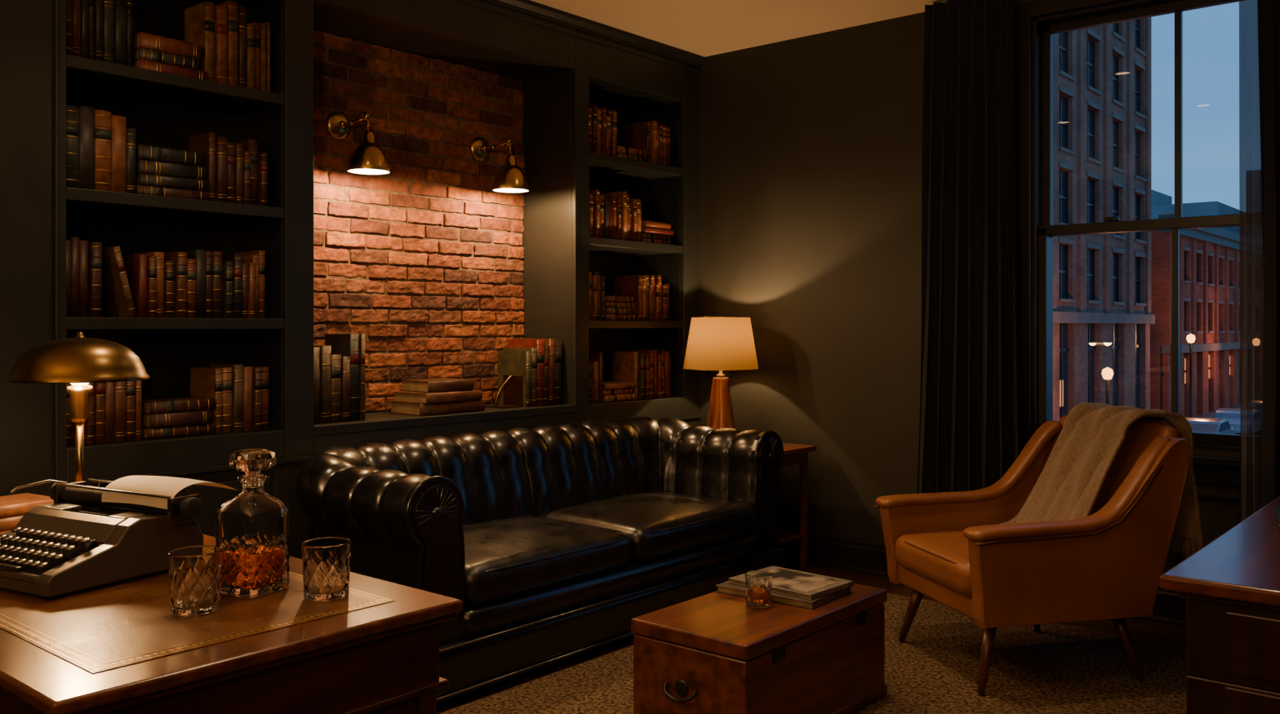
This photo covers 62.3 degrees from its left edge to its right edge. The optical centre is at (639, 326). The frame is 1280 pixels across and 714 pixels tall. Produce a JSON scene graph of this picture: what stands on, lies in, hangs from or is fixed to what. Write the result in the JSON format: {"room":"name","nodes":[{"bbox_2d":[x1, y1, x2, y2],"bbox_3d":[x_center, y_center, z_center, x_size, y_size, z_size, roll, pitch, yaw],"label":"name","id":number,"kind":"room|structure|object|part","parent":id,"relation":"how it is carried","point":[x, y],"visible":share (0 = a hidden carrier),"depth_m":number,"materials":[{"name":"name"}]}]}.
{"room":"home study","nodes":[
{"label":"home study","id":0,"kind":"room"},
{"bbox_2d":[0,0,54,496],"bbox_3d":[-1.957,-0.145,3.824,0.588,2.790,6.400,0,0,40],"label":"wall","id":1,"kind":"structure","parent":0,"point":[27,27],"depth_m":3.37,"materials":[{"name":"black paint"}]},
{"bbox_2d":[313,30,524,413],"bbox_3d":[-1.113,-0.447,4.983,0.100,1.678,1.486,0,0,40],"label":"brick wall","id":2,"kind":"structure","parent":0,"point":[422,259],"depth_m":4.99,"materials":[{"name":"brick"}]},
{"bbox_2d":[325,111,390,174],"bbox_3d":[-1.211,-0.803,4.561,0.320,0.287,0.177,0,0,40],"label":"wall sconce","id":3,"kind":"object","parent":2,"relation":"attached to","point":[367,157],"visible":1,"depth_m":4.50,"materials":[{"name":"gold metal"}]},
{"bbox_3d":[-1.243,-0.885,4.588,0.236,0.124,0.124,0,0,40],"label":"arm","id":4,"kind":"part","parent":3,"relation":"part of","materials":[{"name":"gold metal"}]},
{"bbox_3d":[-1.156,-0.749,4.515,0.177,0.177,0.177,0,0,40],"label":"lamp shade","id":5,"kind":"part","parent":3,"relation":"part of","materials":[{"name":"gold metal"}]},
{"bbox_2d":[470,137,528,192],"bbox_3d":[-0.682,-0.803,5.187,0.320,0.287,0.177,0,0,40],"label":"wall sconce","id":6,"kind":"object","parent":2,"relation":"attached to","point":[510,178],"visible":1,"depth_m":5.12,"materials":[{"name":"gold metal"}]},
{"bbox_3d":[-0.714,-0.885,5.215,0.236,0.124,0.124,0,0,40],"label":"arm","id":7,"kind":"part","parent":6,"relation":"part of","materials":[{"name":"gold metal"}]},
{"bbox_3d":[-0.627,-0.749,5.141,0.177,0.177,0.177,0,0,40],"label":"lamp shade","id":8,"kind":"part","parent":6,"relation":"part of","materials":[{"name":"gold metal"}]},
{"bbox_2d":[529,0,947,57],"bbox_3d":[-0.071,-1.600,2.328,5.600,0.120,6.750,0,0,40],"label":"ceiling","id":9,"kind":"structure","parent":0,"point":[703,28],"depth_m":5.28,"materials":[{"name":"beige paint"}]},
{"bbox_2d":[916,0,1017,493],"bbox_3d":[1.506,-0.147,4.920,0.524,2.765,0.095,0,0,40],"label":"curtain","id":10,"kind":"object","parent":9,"relation":"hanging from","point":[968,436],"visible":0.78,"depth_m":4.91,"materials":[{"name":"black fabric"}]},
{"bbox_2d":[1239,0,1262,522],"bbox_3d":[2.471,-0.147,4.170,0.199,2.765,0.027,0,0,40],"label":"sheer curtain","id":11,"kind":"object","parent":9,"relation":"hanging from","point":[1250,155],"visible":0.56,"depth_m":4.21,"materials":[{"name":"fabric"}]},
{"bbox_2d":[1257,0,1279,507],"bbox_3d":[2.656,-0.147,3.940,0.636,2.765,0.096,0,0,40],"label":"curtain","id":12,"kind":"object","parent":9,"relation":"hanging from","point":[1268,11],"visible":0.8,"depth_m":4.10,"materials":[{"name":"black fabric"}]},
{"bbox_2d":[435,560,1186,713],"bbox_3d":[-0.071,1.310,2.328,5.600,0.120,6.750,0,0,40],"label":"floor","id":13,"kind":"structure","parent":0,"point":[1148,630],"depth_m":4.29,"materials":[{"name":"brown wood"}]},
{"bbox_2d":[0,529,462,713],"bbox_3d":[-1.145,0.869,2.149,1.590,0.762,0.690,0,0,40],"label":"writing desk","id":14,"kind":"object","parent":13,"relation":"on","point":[118,647],"visible":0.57,"depth_m":1.71,"materials":[{"name":"brown wood"}]},
{"bbox_2d":[0,493,53,531],"bbox_3d":[-1.557,0.458,2.595,0.154,0.061,0.200,0,0,32],"label":"books","id":15,"kind":"object","parent":14,"relation":"on","point":[13,508],"visible":0.44,"depth_m":2.56,"materials":[{"name":"leather"}]},
{"bbox_2d":[5,332,150,482],"bbox_3d":[-1.324,0.251,2.503,0.301,0.476,0.301,0,0,40],"label":"desk lamp","id":16,"kind":"object","parent":14,"relation":"on","point":[79,361],"visible":0.88,"depth_m":2.42,"materials":[{"name":"gold metal"}]},
{"bbox_3d":[-1.324,0.070,2.503,0.301,0.114,0.301,0,0,40],"label":"lamp shade","id":17,"kind":"part","parent":16,"relation":"part of","materials":[{"name":"gold metal"}]},
{"bbox_3d":[-1.324,0.107,2.503,0.060,0.061,0.060,0,0,40],"label":"bulb","id":18,"kind":"part","parent":16,"relation":"part of","materials":[{"name":"white glass"}]},
{"bbox_2d":[0,475,237,599],"bbox_3d":[-1.082,0.399,2.112,0.439,0.180,0.390,0,0,29],"label":"typewriter","id":19,"kind":"object","parent":14,"relation":"on","point":[89,537],"visible":1,"depth_m":2.05,"materials":[{"name":"grey metal"}]},
{"bbox_2d":[19,510,115,599],"bbox_3d":[-1.113,0.433,2.095,0.304,0.110,0.304,0,0,29],"label":"keyboard","id":20,"kind":"object","parent":19,"relation":"on","point":[62,552],"depth_m":1.98,"materials":[{"name":"black"}]},
{"bbox_2d":[168,545,222,617],"bbox_3d":[-0.762,0.436,1.816,0.087,0.104,0.087,0,0,32],"label":"crystal tumbler","id":21,"kind":"object","parent":14,"relation":"on","point":[195,572],"visible":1,"depth_m":1.78,"materials":[{"name":"clear glass"}]},
{"bbox_2d":[215,448,289,598],"bbox_3d":[-0.715,0.358,1.955,0.099,0.261,0.099,0,0,28],"label":"decanter","id":22,"kind":"object","parent":14,"relation":"on","point":[252,527],"visible":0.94,"depth_m":1.92,"materials":[{"name":"clear glass"}]},
{"bbox_2d":[301,537,351,601],"bbox_3d":[-0.567,0.439,1.914,0.086,0.099,0.086,0,0,14],"label":"crystal tumbler","id":23,"kind":"object","parent":14,"relation":"on","point":[326,562],"visible":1,"depth_m":1.88,"materials":[{"name":"clear glass"}]},
{"bbox_2d":[54,0,704,559],"bbox_3d":[-0.910,-0.144,4.862,0.428,2.789,3.462,0,0,40],"label":"built-in bookcase","id":24,"kind":"object","parent":13,"relation":"on","point":[566,64],"visible":0.47,"depth_m":4.23,"materials":[{"name":"black paint"}]},
{"bbox_2d":[66,0,673,445],"bbox_3d":[-0.933,-0.410,4.795,0.224,1.615,3.247,0,0,40],"label":"books","id":25,"kind":"object","parent":24,"relation":"in","point":[219,45],"visible":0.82,"depth_m":3.88,"materials":[{"name":"leather"}]},
{"bbox_2d":[313,333,561,423],"bbox_3d":[-0.939,0.211,4.831,0.280,0.359,1.466,0,0,40],"label":"books","id":26,"kind":"object","parent":24,"relation":"in","point":[339,365],"visible":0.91,"depth_m":4.72,"materials":[{"name":"leather"}]},
{"bbox_2d":[484,375,523,408],"bbox_3d":[-0.666,0.315,5.149,0.150,0.152,0.132,0,0,40],"label":"bookend","id":27,"kind":"object","parent":24,"relation":"in","point":[512,385],"visible":0.98,"depth_m":5.17,"materials":[{"name":"gold metal"}]},
{"bbox_2d":[295,416,789,702],"bbox_3d":[-0.329,0.837,4.479,0.896,0.765,2.238,0,0,40],"label":"sofa","id":28,"kind":"object","parent":13,"relation":"on","point":[550,540],"visible":0.91,"depth_m":4.20,"materials":[{"name":"black leather"}]},
{"bbox_2d":[779,443,816,569],"bbox_3d":[0.541,0.932,5.509,0.630,0.635,0.400,0,0,40],"label":"side table","id":29,"kind":"object","parent":13,"relation":"on","point":[793,454],"visible":0.21,"depth_m":5.43,"materials":[{"name":"brown wood"}]},
{"bbox_2d":[682,316,759,429],"bbox_3d":[0.429,0.282,5.623,0.405,0.666,0.405,0,0,40],"label":"table lamp","id":30,"kind":"object","parent":29,"relation":"on","point":[714,344],"visible":0.86,"depth_m":5.49,"materials":[{"name":"fabric"}]},
{"bbox_3d":[0.429,0.088,5.623,0.400,0.277,0.400,0,0,40],"label":"lamp shade","id":31,"kind":"part","parent":30,"relation":"part of","materials":[{"name":"fabric"}]},
{"bbox_2d":[440,593,1187,713],"bbox_3d":[0.695,1.244,3.343,2.100,0.012,2.990,0,0,40],"label":"area rug","id":32,"kind":"object","parent":13,"relation":"on","point":[1060,668],"visible":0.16,"depth_m":3.76,"materials":[{"name":"carpet"}]},
{"bbox_2d":[631,583,887,713],"bbox_3d":[0.392,1.059,3.361,0.425,0.358,0.854,0,0,40],"label":"wooden trunk","id":33,"kind":"object","parent":32,"relation":"on","point":[713,653],"visible":0.95,"depth_m":3.15,"materials":[{"name":"brown wood"}]},
{"bbox_2d":[745,570,772,608],"bbox_3d":[0.374,0.829,3.335,0.086,0.101,0.086,0,0,14],"label":"glass","id":34,"kind":"object","parent":33,"relation":"on","point":[758,584],"visible":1,"depth_m":3.30,"materials":[{"name":"clear glass"}]},
{"bbox_3d":[0.400,0.902,3.370,0.425,0.044,0.830,0,0,40],"label":"chest lid","id":35,"kind":"part","parent":33,"relation":"part of","materials":[{"name":"brown wood"}]},
{"bbox_2d":[715,565,853,609],"bbox_3d":[0.479,0.859,3.508,0.373,0.040,0.301,0,0,40],"label":"book","id":36,"kind":"object","parent":33,"relation":"on","point":[793,588],"visible":0.9,"depth_m":3.45,"materials":[{"name":"paper"}]},
{"bbox_2d":[741,568,840,592],"bbox_3d":[0.502,0.840,3.507,0.260,0.001,0.205,0,0,43],"label":"magazine","id":37,"kind":"object","parent":36,"relation":"on","point":[784,580],"depth_m":3.49,"materials":[{"name":"grey paper"}]},
{"bbox_2d":[873,415,1190,694],"bbox_3d":[1.445,0.789,3.933,0.892,0.895,0.760,0,0,-13],"label":"armchair","id":38,"kind":"object","parent":32,"relation":"on","point":[953,549],"visible":0.96,"depth_m":3.63,"materials":[{"name":"brown leather"}]},
{"bbox_2d":[895,530,972,597],"bbox_3d":[1.314,0.857,3.902,0.566,0.153,0.553,0,0,-13],"label":"seat cushion","id":39,"kind":"object","parent":38,"relation":"on","point":[939,560],"depth_m":3.85,"materials":[{"name":"brown leather"}]},
{"bbox_3d":[1.368,0.875,3.915,0.616,0.250,0.588,0,0,-13],"label":"seat frame","id":40,"kind":"part","parent":38,"relation":"part of","materials":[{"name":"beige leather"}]},
{"bbox_2d":[1000,402,1202,556],"bbox_3d":[1.670,0.559,3.977,0.712,0.527,0.399,0,0,13],"label":"throw blanket","id":41,"kind":"object","parent":38,"relation":"on","point":[1071,481],"visible":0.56,"depth_m":3.93,"materials":[{"name":"fabric"}]},
{"bbox_3d":[1.707,0.646,3.995,0.352,0.609,0.617,0,0,-13],"label":"backrest","id":42,"kind":"part","parent":38,"relation":"part of","materials":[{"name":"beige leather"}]},
{"bbox_2d":[1160,496,1279,713],"bbox_3d":[1.850,0.870,2.471,0.770,0.760,1.650,0,0,40],"label":"desk","id":43,"kind":"object","parent":13,"relation":"on","point":[1230,586],"visible":1,"depth_m":2.06,"materials":[{"name":"brown wood"}]},
{"bbox_2d":[1272,506,1279,533],"bbox_3d":[1.671,0.466,2.574,0.218,0.046,0.280,0,0,28],"label":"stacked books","id":44,"kind":"object","parent":43,"relation":"on","point":[1277,508],"visible":1,"depth_m":2.63,"materials":[{"name":"leather"}]},
{"bbox_2d":[699,0,1240,573],"bbox_3d":[1.959,-0.145,4.808,5.500,2.790,0.280,0,0,40],"label":"wall","id":45,"kind":"structure","parent":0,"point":[811,146],"depth_m":5.43,"materials":[{"name":"black paint"}]},
{"bbox_2d":[779,526,1186,627],"bbox_3d":[2.172,1.165,4.502,4.780,0.170,0.034,0,0,40],"label":"baseboard","id":46,"kind":"structure","parent":45,"relation":"attached to","point":[855,554],"depth_m":5.39,"materials":[{"name":"black paint"}]},
{"bbox_3d":[2.295,-0.417,4.524,1.340,2.135,0.280,0,0,40],"label":"frame and sashes","id":47,"kind":"part","parent":45,"relation":"part of","materials":[{"name":"black wood"}]},
{"label":"outside","id":48,"kind":"structure","parent":0,"visible":0},
{"bbox_2d":[1204,407,1239,418],"bbox_3d":[31.389,5.780,59.697,2.600,0.140,102.000,0,0,40],"label":"sidewalk","id":49,"kind":"structure","parent":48,"point":[1210,416],"depth_m":66.72,"materials":[{"name":"concrete"}]},
{"bbox_2d":[1101,367,1113,404],"bbox_3d":[19.854,3.720,44.962,0.480,3.980,0.480,0,0,40],"label":"street lamp","id":50,"kind":"object","parent":49,"relation":"on","point":[1107,373],"visible":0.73,"depth_m":44.89,"materials":[{"name":"white glass"}]},
{"bbox_3d":[19.854,3.960,44.962,0.320,3.500,0.312,0,0,40],"label":"post","id":51,"kind":"part","parent":50,"relation":"part of","materials":[{"name":"black metal"}]},
{"bbox_3d":[19.854,2.010,44.962,0.480,0.560,0.480,0,0,40],"label":"globe","id":52,"kind":"part","parent":50,"relation":"part of"},
{"bbox_2d":[1186,333,1195,417],"bbox_3d":[31.160,3.060,59.891,0.480,5.300,0.480,0,0,40],"label":"street lamp","id":53,"kind":"object","parent":49,"relation":"on","point":[1190,338],"visible":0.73,"depth_m":59.83,"materials":[{"name":"black metal"}]},
{"bbox_3d":[31.160,3.300,59.891,0.320,4.820,0.312,0,0,40],"label":"post","id":54,"kind":"part","parent":53,"relation":"part of","materials":[{"name":"black metal"}]},
{"bbox_3d":[31.160,0.690,59.891,0.480,0.560,0.480,0,0,40],"label":"globe","id":55,"kind":"part","parent":53,"relation":"part of"},
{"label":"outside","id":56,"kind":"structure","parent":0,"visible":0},
{"bbox_2d":[1192,404,1239,417],"bbox_3d":[84.445,5.950,105.593,120.000,0.200,259.400,0,0,40],"label":"ground","id":57,"kind":"structure","parent":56,"point":[1211,413],"depth_m":70.58,"materials":[{"name":"concrete"}]},
{"bbox_2d":[1053,17,1151,421],"bbox_3d":[7.489,-7.100,47.884,18.140,25.900,42.900,0,0,40],"label":"facade","id":58,"kind":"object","parent":57,"relation":"on","point":[1077,333],"visible":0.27,"depth_m":52.12,"materials":[{"name":"brown brick"}]},
{"bbox_2d":[1059,18,1141,418],"bbox_3d":[14.134,-6.000,42.268,0.100,22.700,42.900,0,0,40],"label":"window frames","id":59,"kind":"structure","parent":58,"relation":"attached to","point":[1065,50],"depth_m":51.79,"materials":[{"name":"black paint"}]},
{"bbox_2d":[1061,19,1139,416],"bbox_3d":[14.084,-6.000,42.310,0.090,22.700,42.900,0,0,40],"label":"glazing","id":60,"kind":"object","parent":58,"relation":"attached to","point":[1064,326],"visible":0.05,"depth_m":51.66,"materials":[{"name":"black glass"}]},
{"bbox_2d":[1053,25,1155,324],"bbox_3d":[14.302,-8.860,42.126,0.580,17.420,42.900,0,0,40],"label":"trim","id":61,"kind":"structure","parent":58,"relation":"attached to","point":[1058,317],"depth_m":51.63,"materials":[{"name":"grey stone"}]},
{"bbox_2d":[1150,213,1239,417],"bbox_3d":[41.719,-0.425,84.354,12.550,12.550,45.400,0,0,40],"label":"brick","id":62,"kind":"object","parent":57,"relation":"on","point":[1210,258],"visible":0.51,"depth_m":70.15,"materials":[{"name":"brick"}]},
{"bbox_2d":[1059,355,1230,407],"bbox_3d":[32.534,2.650,64.491,0.640,2.400,52.800,0,0,40],"label":"windows","id":63,"kind":"structure","parent":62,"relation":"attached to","point":[1209,355],"depth_m":48.38,"materials":[{"name":"glass"}]},
{"bbox_2d":[1169,343,1182,371],"bbox_3d":[25.379,3.060,50.106,0.440,5.300,0.450,0,0,40],"label":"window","id":64,"kind":"structure","parent":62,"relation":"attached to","point":[1180,344],"depth_m":50.00,"materials":[{"name":"black metal"}]},
{"bbox_3d":[46.149,-6.175,80.610,0.950,1.050,45.400,0,0,40],"label":"cornice","id":65,"kind":"part","parent":62,"relation":"part of","materials":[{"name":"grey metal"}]},
{"bbox_3d":[46.020,-1.685,80.589,0.580,6.670,44.800,0,0,40],"label":"stone trim","id":66,"kind":"part","parent":62,"relation":"part of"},
{"bbox_2d":[1151,189,1239,234],"bbox_3d":[75.118,-7.450,131.739,72.000,26.600,61.500,0,0,40],"label":"buildings","id":67,"kind":"structure","parent":57,"relation":"on","point":[1161,203],"depth_m":114.88},
{"bbox_2d":[1185,417,1235,434],"bbox_3d":[26.608,5.105,50.012,1.840,1.489,5.050,0,0,40],"label":"parked car","id":68,"kind":"object","parent":57,"relation":"on","point":[1197,424],"visible":0.24,"depth_m":49.25,"materials":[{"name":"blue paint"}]},
{"bbox_2d":[1213,408,1240,435],"bbox_3d":[31.449,5.105,55.740,1.840,1.489,5.050,0,0,40],"label":"parked car","id":69,"kind":"object","parent":57,"relation":"on","point":[1233,415],"visible":0.16,"depth_m":55.01,"materials":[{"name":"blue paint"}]}
]}

